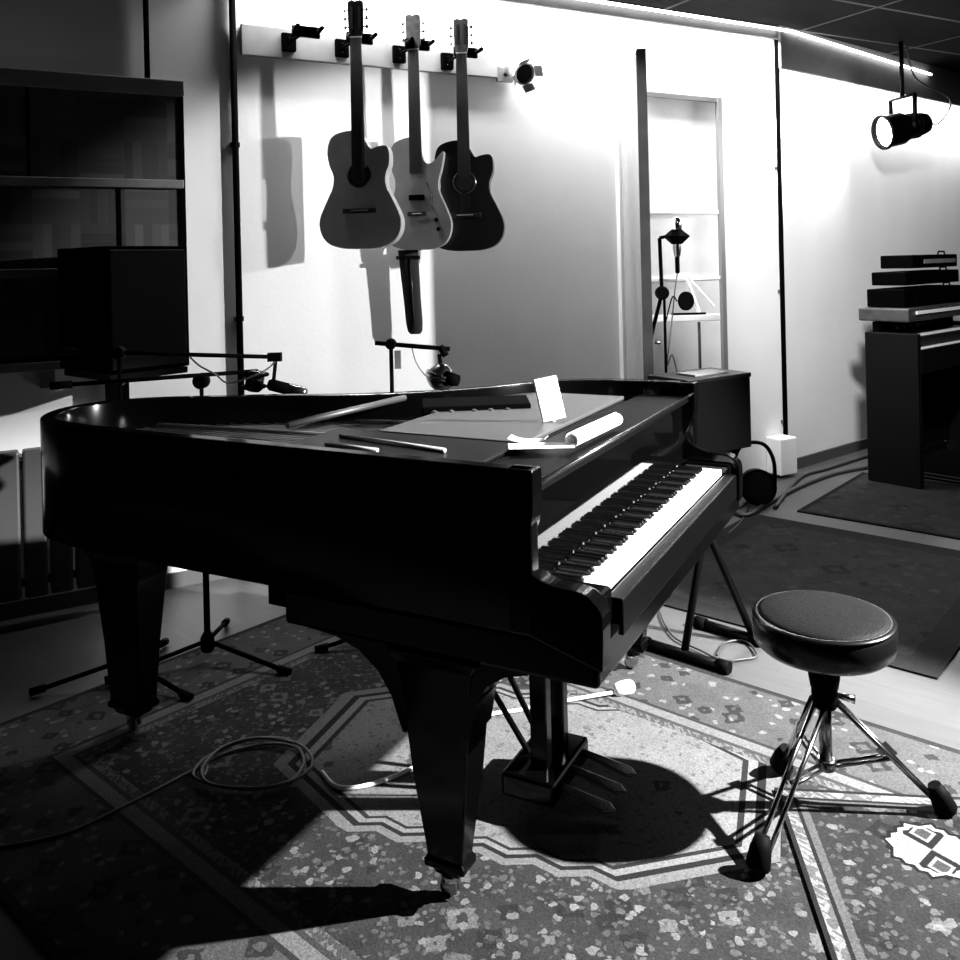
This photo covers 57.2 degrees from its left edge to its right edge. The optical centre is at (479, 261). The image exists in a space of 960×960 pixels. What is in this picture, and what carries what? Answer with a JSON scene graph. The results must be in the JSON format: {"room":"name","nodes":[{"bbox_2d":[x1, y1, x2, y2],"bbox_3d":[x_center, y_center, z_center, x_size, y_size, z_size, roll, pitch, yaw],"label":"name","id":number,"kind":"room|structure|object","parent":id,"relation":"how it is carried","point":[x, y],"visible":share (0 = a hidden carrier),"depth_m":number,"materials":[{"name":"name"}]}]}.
{"room":"music room","nodes":[
{"label":"music room","id":0,"kind":"room"},
{"bbox_2d":[0,0,782,603],"bbox_3d":[-0.839,0.010,4.568,6.564,3.020,0.122,-1,0,-29],"label":"wall","id":1,"kind":"structure","parent":0,"point":[541,302],"depth_m":4.77,"materials":[{"name":"white paint"}]},
{"bbox_2d":[0,67,188,387],"bbox_3d":[-1.838,-0.144,3.907,1.027,1.387,0.087,-1,0,-28],"label":"shelf","id":2,"kind":"object","parent":1,"relation":"attached to","point":[87,160],"visible":0.59,"depth_m":3.91,"materials":[{"name":"grey wood"}]},
{"bbox_2d":[0,570,226,620],"bbox_3d":[-1.422,1.499,4.156,5.085,0.070,0.015,-1,0,-29],"label":"baseboard","id":3,"kind":"structure","parent":1,"relation":"attached to","point":[75,598],"depth_m":3.92,"materials":[{"name":"grey paint"}]},
{"bbox_2d":[64,366,187,400],"bbox_3d":[-1.540,0.525,3.762,0.510,0.200,0.338,-1,0,40],"label":"bracket","id":4,"kind":"object","parent":1,"relation":"attached to","point":[111,390],"visible":0.39,"depth_m":3.66,"materials":[{"name":"black metal"}]},
{"bbox_2d":[57,246,188,374],"bbox_3d":[-1.505,0.191,3.717,0.428,0.506,0.356,-1,0,40],"label":"loudspeaker","id":5,"kind":"object","parent":4,"relation":"on","point":[134,298],"visible":1,"depth_m":3.57,"materials":[{"name":"black wood"}]},
{"bbox_2d":[109,249,186,370],"bbox_3d":[-1.345,0.187,3.582,0.008,0.476,0.326,-1,0,41],"label":"grille","id":6,"kind":"object","parent":5,"relation":"attached to","point":[148,287],"depth_m":3.57,"materials":[{"name":"black fabric"}]},
{"bbox_2d":[64,366,187,379],"bbox_3d":[-1.499,0.461,3.727,0.399,0.026,0.338,-1,0,40],"label":"tray","id":7,"kind":"object","parent":4,"relation":"on","point":[182,369],"depth_m":3.61,"materials":[{"name":"black"}]},
{"bbox_2d":[143,0,149,77],"bbox_3d":[-1.557,-1.149,4.100,0.025,0.669,0.026,-1,0,-28],"label":"conduit","id":8,"kind":"object","parent":1,"relation":"attached to","point":[145,2],"visible":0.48,"depth_m":4.09,"materials":[{"name":"black metal"}]},
{"bbox_2d":[229,0,244,394],"bbox_3d":[-1.181,0.008,4.293,0.044,3.000,0.038,-1,0,-28],"label":"conduit","id":9,"kind":"object","parent":1,"relation":"attached to","point":[235,144],"visible":0.6,"depth_m":4.28,"materials":[{"name":"black metal"}]},
{"bbox_2d":[240,23,498,78],"bbox_3d":[-0.534,-1.107,4.661,1.454,0.153,0.029,-1,0,-28],"label":"mounting board","id":10,"kind":"object","parent":1,"relation":"attached to","point":[255,40],"visible":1,"depth_m":4.54,"materials":[{"name":"white wood"}]},
{"bbox_2d":[281,23,323,51],"bbox_3d":[-0.874,-1.105,4.338,0.155,0.100,0.216,-1,0,-29],"label":"hanger","id":11,"kind":"object","parent":10,"relation":"attached to","point":[288,40],"visible":1,"depth_m":4.33,"materials":[{"name":"black"}]},
{"bbox_2d":[335,30,377,57],"bbox_3d":[-0.629,-1.107,4.471,0.155,0.100,0.216,-1,0,-29],"label":"hanger","id":12,"kind":"object","parent":10,"relation":"attached to","point":[341,45],"visible":0.91,"depth_m":4.51,"materials":[{"name":"black"}]},
{"bbox_2d":[319,0,404,248],"bbox_3d":[-0.600,-0.681,4.390,0.416,1.234,0.105,-1,0,6],"label":"guitar","id":13,"kind":"object","parent":12,"relation":"hanging from","point":[361,210],"visible":1,"depth_m":4.35,"materials":[{"name":"grey wood"}]},
{"bbox_2d":[392,37,434,63],"bbox_3d":[-0.349,-1.112,4.623,0.155,0.100,0.216,-1,0,-29],"label":"hanger","id":14,"kind":"object","parent":10,"relation":"attached to","point":[398,52],"visible":0.98,"depth_m":4.64,"materials":[{"name":"black"}]},
{"bbox_2d":[391,14,452,249],"bbox_3d":[-0.335,-0.678,4.603,0.357,1.231,0.078,-1,0,6],"label":"guitar","id":15,"kind":"object","parent":14,"relation":"hanging from","point":[428,220],"visible":0.9,"depth_m":4.57,"materials":[{"name":"grey wood"}]},
{"bbox_2d":[440,47,482,70],"bbox_3d":[-0.098,-1.106,4.760,0.155,0.100,0.216,-1,0,-28],"label":"hanger","id":16,"kind":"object","parent":10,"relation":"attached to","point":[447,59],"visible":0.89,"depth_m":4.80,"materials":[{"name":"black metal"}]},
{"bbox_2d":[434,18,504,250],"bbox_3d":[-0.084,-0.672,4.672,0.410,1.228,0.105,-1,0,6],"label":"guitar","id":17,"kind":"object","parent":16,"relation":"hanging from","point":[465,182],"visible":0.88,"depth_m":4.63,"materials":[{"name":"black wood"}]},
{"bbox_2d":[496,17,542,92],"bbox_3d":[0.235,-1.148,4.909,0.217,0.443,0.318,-1,0,-18],"label":"lamp","id":18,"kind":"object","parent":10,"relation":"attached to","point":[521,72],"visible":1,"depth_m":4.85,"materials":[{"name":"silver metal"}]},
{"bbox_2d":[396,250,422,333],"bbox_3d":[-0.371,0.127,4.647,0.129,0.507,0.091,-1,0,-20],"label":"pouch","id":19,"kind":"object","parent":1,"relation":"hanging from","point":[408,259],"visible":0.93,"depth_m":4.62,"materials":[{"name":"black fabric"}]},
{"bbox_2d":[613,79,626,378],"bbox_3d":[0.877,0.180,5.409,0.040,2.598,0.035,-1,0,-29],"label":"trim","id":20,"kind":"structure","parent":1,"relation":"attached to","point":[616,83],"depth_m":5.39,"materials":[{"name":"white paint"}]},
{"bbox_2d":[620,48,660,378],"bbox_3d":[0.921,0.169,5.012,0.110,2.578,0.811,-1,0,3],"label":"door leaf","id":21,"kind":"structure","parent":1,"relation":"in","point":[633,82],"depth_m":4.76,"materials":[{"name":"paint"}]},
{"bbox_2d":[496,0,797,41],"bbox_3d":[-0.756,-1.462,4.382,6.594,0.081,0.026,-1,0,-29],"label":"trim","id":22,"kind":"structure","parent":1,"relation":"attached to","point":[570,5],"depth_m":5.35,"materials":[{"name":"white paint"}]},
{"bbox_2d":[647,97,720,373],"bbox_3d":[1.319,0.203,5.657,0.586,2.492,0.022,-1,0,-29],"label":"window","id":23,"kind":"structure","parent":1,"relation":"in","point":[681,133],"depth_m":5.67,"materials":[{"name":"glass"}]},
{"bbox_2d":[647,91,727,368],"bbox_3d":[1.339,0.198,5.657,0.621,2.542,0.040,-1,0,-28],"label":"trim","id":24,"kind":"structure","parent":1,"relation":"attached to","point":[718,101],"depth_m":5.78,"materials":[{"name":"grey paint"}]},
{"bbox_2d":[774,39,787,434],"bbox_3d":[2.074,-0.069,6.061,0.044,3.000,0.038,-1,0,-28],"label":"conduit","id":25,"kind":"object","parent":1,"relation":"attached to","point":[778,167],"visible":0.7,"depth_m":6.04,"materials":[{"name":"black"}]},
{"bbox_2d":[766,434,796,475],"bbox_3d":[2.048,1.309,5.976,0.159,0.246,0.128,-1,0,-29],"label":"wall box","id":26,"kind":"object","parent":1,"relation":"attached to","point":[783,447],"visible":0.91,"depth_m":5.92,"materials":[{"name":"white paint"}]},
{"bbox_2d":[778,25,959,105],"bbox_3d":[3.465,-1.461,7.022,3.800,0.281,0.023,-1,0,-39],"label":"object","id":27,"kind":"structure","parent":1,"relation":"attached to","point":[808,56],"depth_m":6.47,"materials":[{"name":"grey paint"}]},
{"bbox_2d":[0,440,959,959],"bbox_3d":[2.036,1.503,4.750,12.000,0.100,10.500,-1,0,0],"label":"floor","id":28,"kind":"structure","parent":0,"point":[46,648],"depth_m":3.43,"materials":[{"name":"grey wood"}]},
{"bbox_2d":[0,447,95,602],"bbox_3d":[-1.908,1.168,3.768,0.686,0.735,0.080,-1,0,-29],"label":"radiator","id":29,"kind":"object","parent":28,"relation":"on","point":[62,575],"visible":0.44,"depth_m":3.73,"materials":[{"name":"grey metal"}]},
{"bbox_2d":[0,614,959,959],"bbox_3d":[0.131,1.493,2.377,3.300,0.008,2.100,-1,0,41],"label":"rug","id":30,"kind":"object","parent":28,"relation":"on","point":[305,868],"visible":0.67,"depth_m":2.34,"materials":[{"name":"grey carpet"}]},
{"bbox_2d":[29,346,281,701],"bbox_3d":[-1.161,0.911,3.273,0.855,1.229,0.454,-1,0,6],"label":"microphone stand","id":31,"kind":"object","parent":30,"relation":"on","point":[118,353],"visible":0.45,"depth_m":3.17,"materials":[{"name":"black metal"},{"name":"black rubber"}]},
{"bbox_2d":[189,356,275,383],"bbox_3d":[-0.892,0.390,3.201,0.311,0.104,0.091,-1,0,-19],"label":"microphone cable","id":32,"kind":"object","parent":31,"relation":"hanging from","point":[190,357],"visible":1,"depth_m":3.19,"materials":[{"name":"black plastic"}]},
{"bbox_2d":[267,362,307,393],"bbox_3d":[-0.722,0.433,3.292,0.152,0.160,0.045,-1,0,0],"label":"microphone","id":33,"kind":"object","parent":31,"relation":"attached to","point":[274,385],"visible":0.79,"depth_m":3.27,"materials":[{"name":"black metal"}]},
{"bbox_2d":[286,384,307,393],"bbox_3d":[-0.683,0.483,3.292,0.078,0.058,0.045,-1,0,0],"label":"grille","id":34,"kind":"object","parent":33,"relation":"attached to","point":[290,388],"depth_m":3.27,"materials":[{"name":"silver metal"}]},
{"bbox_2d":[0,736,313,848],"bbox_3d":[-0.933,1.500,2.531,0.891,0.030,0.293,-1,0,-18],"label":"coiled cable","id":35,"kind":"object","parent":30,"relation":"on","point":[207,759],"visible":1,"depth_m":2.56,"materials":[{"name":"grey plastic"}]},
{"bbox_2d":[50,369,291,683],"bbox_3d":[-1.141,0.968,3.410,0.810,1.113,0.550,-1,0,-9],"label":"microphone stand","id":36,"kind":"object","parent":30,"relation":"on","point":[207,643],"visible":0.68,"depth_m":3.29,"materials":[{"name":"black metal"},{"name":"black rubber"}]},
{"bbox_2d":[239,370,268,391],"bbox_3d":[-0.857,0.450,3.338,0.114,0.087,0.104,-1,0,0],"label":"microphone","id":37,"kind":"object","parent":36,"relation":"attached to","point":[256,383],"visible":0.86,"depth_m":3.31,"materials":[{"name":"black metal"}]},
{"bbox_2d":[247,370,264,381],"bbox_3d":[-0.851,0.430,3.338,0.074,0.048,0.069,-1,0,0],"label":"grille","id":38,"kind":"object","parent":37,"relation":"attached to","point":[261,377],"depth_m":3.31,"materials":[{"name":"silver metal"}]},
{"bbox_2d":[314,338,449,652],"bbox_3d":[-0.310,0.902,3.513,0.542,1.206,0.517,-1,0,25],"label":"microphone stand","id":39,"kind":"object","parent":30,"relation":"on","point":[391,343],"visible":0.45,"depth_m":3.45,"materials":[{"name":"black painted metal"},{"name":"black plastic"}]},
{"bbox_2d":[412,348,425,375],"bbox_3d":[-0.228,0.401,3.456,0.079,0.130,0.005,-1,0,0],"label":"microphone cable","id":40,"kind":"object","parent":39,"relation":"hanging from","point":[412,348],"visible":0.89,"depth_m":3.45,"materials":[{"name":"grey plastic"}]},
{"bbox_2d":[425,354,460,389],"bbox_3d":[-0.146,0.434,3.454,0.139,0.147,0.129,-1,0,0],"label":"microphone","id":41,"kind":"object","parent":39,"relation":"attached to","point":[441,375],"visible":0.95,"depth_m":3.41,"materials":[{"name":"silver metal"}]},
{"bbox_2d":[40,378,742,896],"bbox_3d":[-0.277,0.979,2.927,1.973,1.040,1.478,-1,0,28],"label":"grand piano","id":42,"kind":"object","parent":30,"relation":"on","point":[458,562],"visible":0.96,"depth_m":2.27,"materials":[{"name":"black paint"}]},
{"bbox_2d":[421,395,530,416],"bbox_3d":[-0.013,0.497,2.944,0.360,0.074,0.132,-1,0,-5],"label":"mixer","id":43,"kind":"object","parent":42,"relation":"on","point":[490,403],"visible":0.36,"depth_m":2.92,"materials":[{"name":"black"}]},
{"bbox_2d":[508,435,546,442],"bbox_3d":[0.129,0.474,2.358,0.100,0.011,0.050,-1,0,14],"label":"paper sheet","id":44,"kind":"object","parent":42,"relation":"on","point":[512,438],"visible":1,"depth_m":2.35,"materials":[{"name":"white paper"}]},
{"bbox_2d":[508,442,574,449],"bbox_3d":[0.159,0.480,2.297,0.170,0.001,0.070,-1,0,0],"label":"paper sheet","id":45,"kind":"object","parent":42,"relation":"on","point":[554,445],"visible":0.99,"depth_m":2.29,"materials":[{"name":"white paper"}]},
{"bbox_2d":[533,375,565,421],"bbox_3d":[0.210,0.417,2.681,0.093,0.139,0.053,-1,0,-8],"label":"paper sheet","id":46,"kind":"object","parent":42,"relation":"on","point":[549,399],"visible":1,"depth_m":2.67,"materials":[{"name":"white paper"}]},
{"bbox_2d":[565,412,622,446],"bbox_3d":[0.320,0.461,2.440,0.038,0.039,0.328,-1,0,30],"label":"rolled paper","id":47,"kind":"object","parent":42,"relation":"on","point":[591,430],"visible":1,"depth_m":2.40,"materials":[{"name":"white paper"}]},
{"bbox_2d":[320,679,634,790],"bbox_3d":[0.032,1.474,2.805,1.091,0.048,0.159,-1,0,-31],"label":"power cable","id":48,"kind":"object","parent":30,"relation":"on","point":[624,687],"visible":0.65,"depth_m":2.90,"materials":[{"name":"white plastic"}]},
{"bbox_2d":[774,787,959,959],"bbox_3d":[1.538,1.452,1.401,1.700,0.008,1.900,-1,0,8],"label":"rug","id":49,"kind":"object","parent":30,"relation":"on","point":[881,871],"visible":1,"depth_m":2.11,"materials":[{"name":"grey carpet"}]},
{"bbox_2d":[745,590,957,873],"bbox_3d":[0.892,1.204,2.379,0.651,0.533,0.387,-1,0,-19],"label":"stool","id":50,"kind":"object","parent":49,"relation":"on","point":[829,636],"visible":1,"depth_m":2.31,"materials":[{"name":"black leather"}]},
{"bbox_2d":[653,235,668,372],"bbox_3d":[1.059,0.659,4.856,0.493,1.628,0.471,-1,0,0],"label":"microphone stand","id":51,"kind":"object","parent":28,"relation":"on","point":[661,292],"visible":0.31,"depth_m":4.89,"materials":[{"name":"black metal"}]},
{"bbox_2d":[664,217,689,272],"bbox_3d":[1.096,-0.094,4.900,0.139,0.314,0.139,-1,0,22],"label":"microphone","id":52,"kind":"object","parent":51,"relation":"attached to","point":[676,236],"visible":1,"depth_m":4.88,"materials":[{"name":"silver metal"}]},
{"bbox_2d":[667,273,677,370],"bbox_3d":[1.071,0.339,4.914,0.079,0.551,0.040,-1,0,0],"label":"microphone cable","id":53,"kind":"object","parent":52,"relation":"hanging from","point":[668,361],"visible":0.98,"depth_m":4.90,"materials":[{"name":"grey plastic"}]},
{"bbox_2d":[671,217,681,229],"bbox_3d":[1.094,-0.206,4.900,0.060,0.088,0.060,-1,0,0],"label":"grille","id":54,"kind":"object","parent":52,"relation":"attached to","point":[676,224],"depth_m":4.88,"materials":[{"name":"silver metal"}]},
{"bbox_2d":[663,291,693,329],"bbox_3d":[1.105,0.271,4.875,0.173,0.214,0.063,-1,0,0],"label":"filter","id":55,"kind":"object","parent":51,"relation":"attached to","point":[685,299],"visible":1,"depth_m":4.87,"materials":[{"name":"grey fabric"}]},
{"bbox_2d":[652,272,719,368],"bbox_3d":[1.207,0.762,5.028,0.346,1.408,0.393,-1,0,30],"label":"music stand","id":56,"kind":"object","parent":28,"relation":"on","point":[696,316],"visible":0.63,"depth_m":4.95,"materials":[{"name":"white paint"}]},
{"bbox_2d":[652,314,719,321],"bbox_3d":[1.165,0.315,4.975,0.375,0.036,0.050,-1,0,0],"label":"tray","id":57,"kind":"object","parent":56,"relation":"on","point":[676,317],"depth_m":4.95,"materials":[{"name":"white paint"}]},
{"bbox_2d":[646,449,759,674],"bbox_3d":[0.902,1.123,3.463,0.380,0.720,0.522,-1,0,41],"label":"keyboard stand","id":58,"kind":"object","parent":28,"relation":"on","point":[723,666],"visible":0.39,"depth_m":3.36,"materials":[{"name":"black metal"}]},
{"bbox_2d":[647,367,750,450],"bbox_3d":[0.906,0.608,3.592,0.387,0.309,0.223,-1,0,-32],"label":"box","id":59,"kind":"object","parent":58,"relation":"on","point":[724,409],"visible":0.49,"depth_m":3.51,"materials":[{"name":"black"}]},
{"bbox_2d":[677,369,727,376],"bbox_3d":[0.907,0.450,3.582,0.190,0.006,0.100,-1,0,-32],"label":"notebook","id":60,"kind":"object","parent":59,"relation":"on","point":[695,373],"visible":1,"depth_m":3.56,"materials":[{"name":"white paper"}]},
{"bbox_2d":[659,610,757,661],"bbox_3d":[0.828,1.471,3.604,0.238,0.008,0.782,-1,0,-21],"label":"cable","id":61,"kind":"object","parent":28,"relation":"on","point":[665,625],"visible":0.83,"depth_m":3.35,"materials":[{"name":"white plastic"}]},
{"bbox_2d":[727,501,749,533],"bbox_3d":[1.482,1.460,5.064,0.150,0.010,0.720,-1,0,17],"label":"cable","id":62,"kind":"object","parent":28,"relation":"on","point":[741,506],"visible":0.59,"depth_m":5.12,"materials":[{"name":"black plastic"}]},
{"bbox_2d":[734,440,776,505],"bbox_3d":[1.669,1.268,5.338,0.268,0.362,0.243,-1,0,0],"label":"headphones","id":63,"kind":"object","parent":28,"relation":"on","point":[759,486],"visible":0.75,"depth_m":5.25,"materials":[{"name":"black plastic"}]},
{"bbox_2d":[734,465,867,517],"bbox_3d":[2.021,1.445,5.642,1.605,0.036,0.252,-1,0,-43],"label":"cable","id":64,"kind":"object","parent":28,"relation":"on","point":[758,509],"visible":0.8,"depth_m":5.62,"materials":[{"name":"black plastic"}]},
{"bbox_2d":[663,514,959,679],"bbox_3d":[1.587,1.459,4.088,1.350,0.008,1.500,-1,0,41],"label":"rug","id":65,"kind":"object","parent":28,"relation":"on","point":[918,584],"visible":0.64,"depth_m":4.06,"materials":[{"name":"grey carpet"}]},
{"bbox_2d":[773,454,867,509],"bbox_3d":[2.302,1.436,5.937,0.192,0.026,1.877,-1,0,42],"label":"cable","id":66,"kind":"object","parent":28,"relation":"on","point":[780,500],"visible":0.87,"depth_m":5.99,"materials":[{"name":"black plastic"}]},
{"bbox_2d":[797,472,959,539],"bbox_3d":[2.940,1.427,4.933,1.900,0.008,1.150,-1,0,41],"label":"rug","id":67,"kind":"object","parent":28,"relation":"on","point":[934,509],"visible":1,"depth_m":5.18,"materials":[{"name":"grey carpet"}]},
{"bbox_2d":[859,302,959,488],"bbox_3d":[3.178,0.853,5.996,1.270,1.130,0.590,-1,0,-40],"label":"cabinet","id":68,"kind":"object","parent":67,"relation":"on","point":[912,354],"visible":1,"depth_m":5.72,"materials":[{"name":"black wood"}]},
{"bbox_2d":[867,282,959,307],"bbox_3d":[3.003,0.217,6.054,0.900,0.144,0.256,-1,0,-40],"label":"equipment case","id":69,"kind":"object","parent":68,"relation":"on","point":[918,295],"visible":0.93,"depth_m":5.83,"materials":[{"name":"black"}]},
{"bbox_2d":[872,267,958,285],"bbox_3d":[3.021,0.092,6.084,0.830,0.114,0.236,-1,0,-40],"label":"equipment case","id":70,"kind":"object","parent":69,"relation":"on","point":[911,277],"visible":0.94,"depth_m":5.88,"materials":[{"name":"black plastic"}]},
{"bbox_2d":[880,251,956,268],"bbox_3d":[3.065,-0.019,6.130,0.700,0.114,0.226,-1,0,-40],"label":"equipment case","id":71,"kind":"object","parent":70,"relation":"on","point":[929,260],"visible":1,"depth_m":5.95,"materials":[{"name":"black plastic"}]},
{"bbox_2d":[603,0,959,72],"bbox_3d":[1.963,-1.617,4.750,12.000,0.100,10.500,-1,0,0],"label":"ceiling","id":72,"kind":"structure","parent":0,"point":[930,29],"depth_m":5.69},
{"bbox_2d":[581,0,931,75],"bbox_3d":[1.730,-1.509,5.769,4.688,0.094,0.218,-1,0,-33],"label":"ceiling light strip","id":73,"kind":"object","parent":72,"relation":"attached to","point":[594,1],"visible":1,"depth_m":5.68,"materials":[{"name":"white plastic"}]},
{"bbox_2d":[871,41,951,149],"bbox_3d":[3.138,-1.200,6.345,0.578,0.778,0.331,-1,0,0],"label":"lamp","id":74,"kind":"object","parent":72,"relation":"hanging from","point":[888,131],"visible":1,"depth_m":6.30,"materials":[{"name":"black metal"}]},
{"bbox_2d":[780,69,959,456],"bbox_3d":[3.437,-0.091,7.256,3.600,3.020,0.120,-1,0,-39],"label":"wall","id":75,"kind":"structure","parent":0,"point":[849,202],"depth_m":6.60,"materials":[{"name":"white paint"}]},
{"bbox_2d":[797,438,867,468],"bbox_3d":[3.515,1.380,7.202,3.600,0.075,0.021,-1,0,-39],"label":"baseboard","id":76,"kind":"structure","parent":75,"relation":"attached to","point":[831,453],"depth_m":6.43,"materials":[{"name":"grey paint"}]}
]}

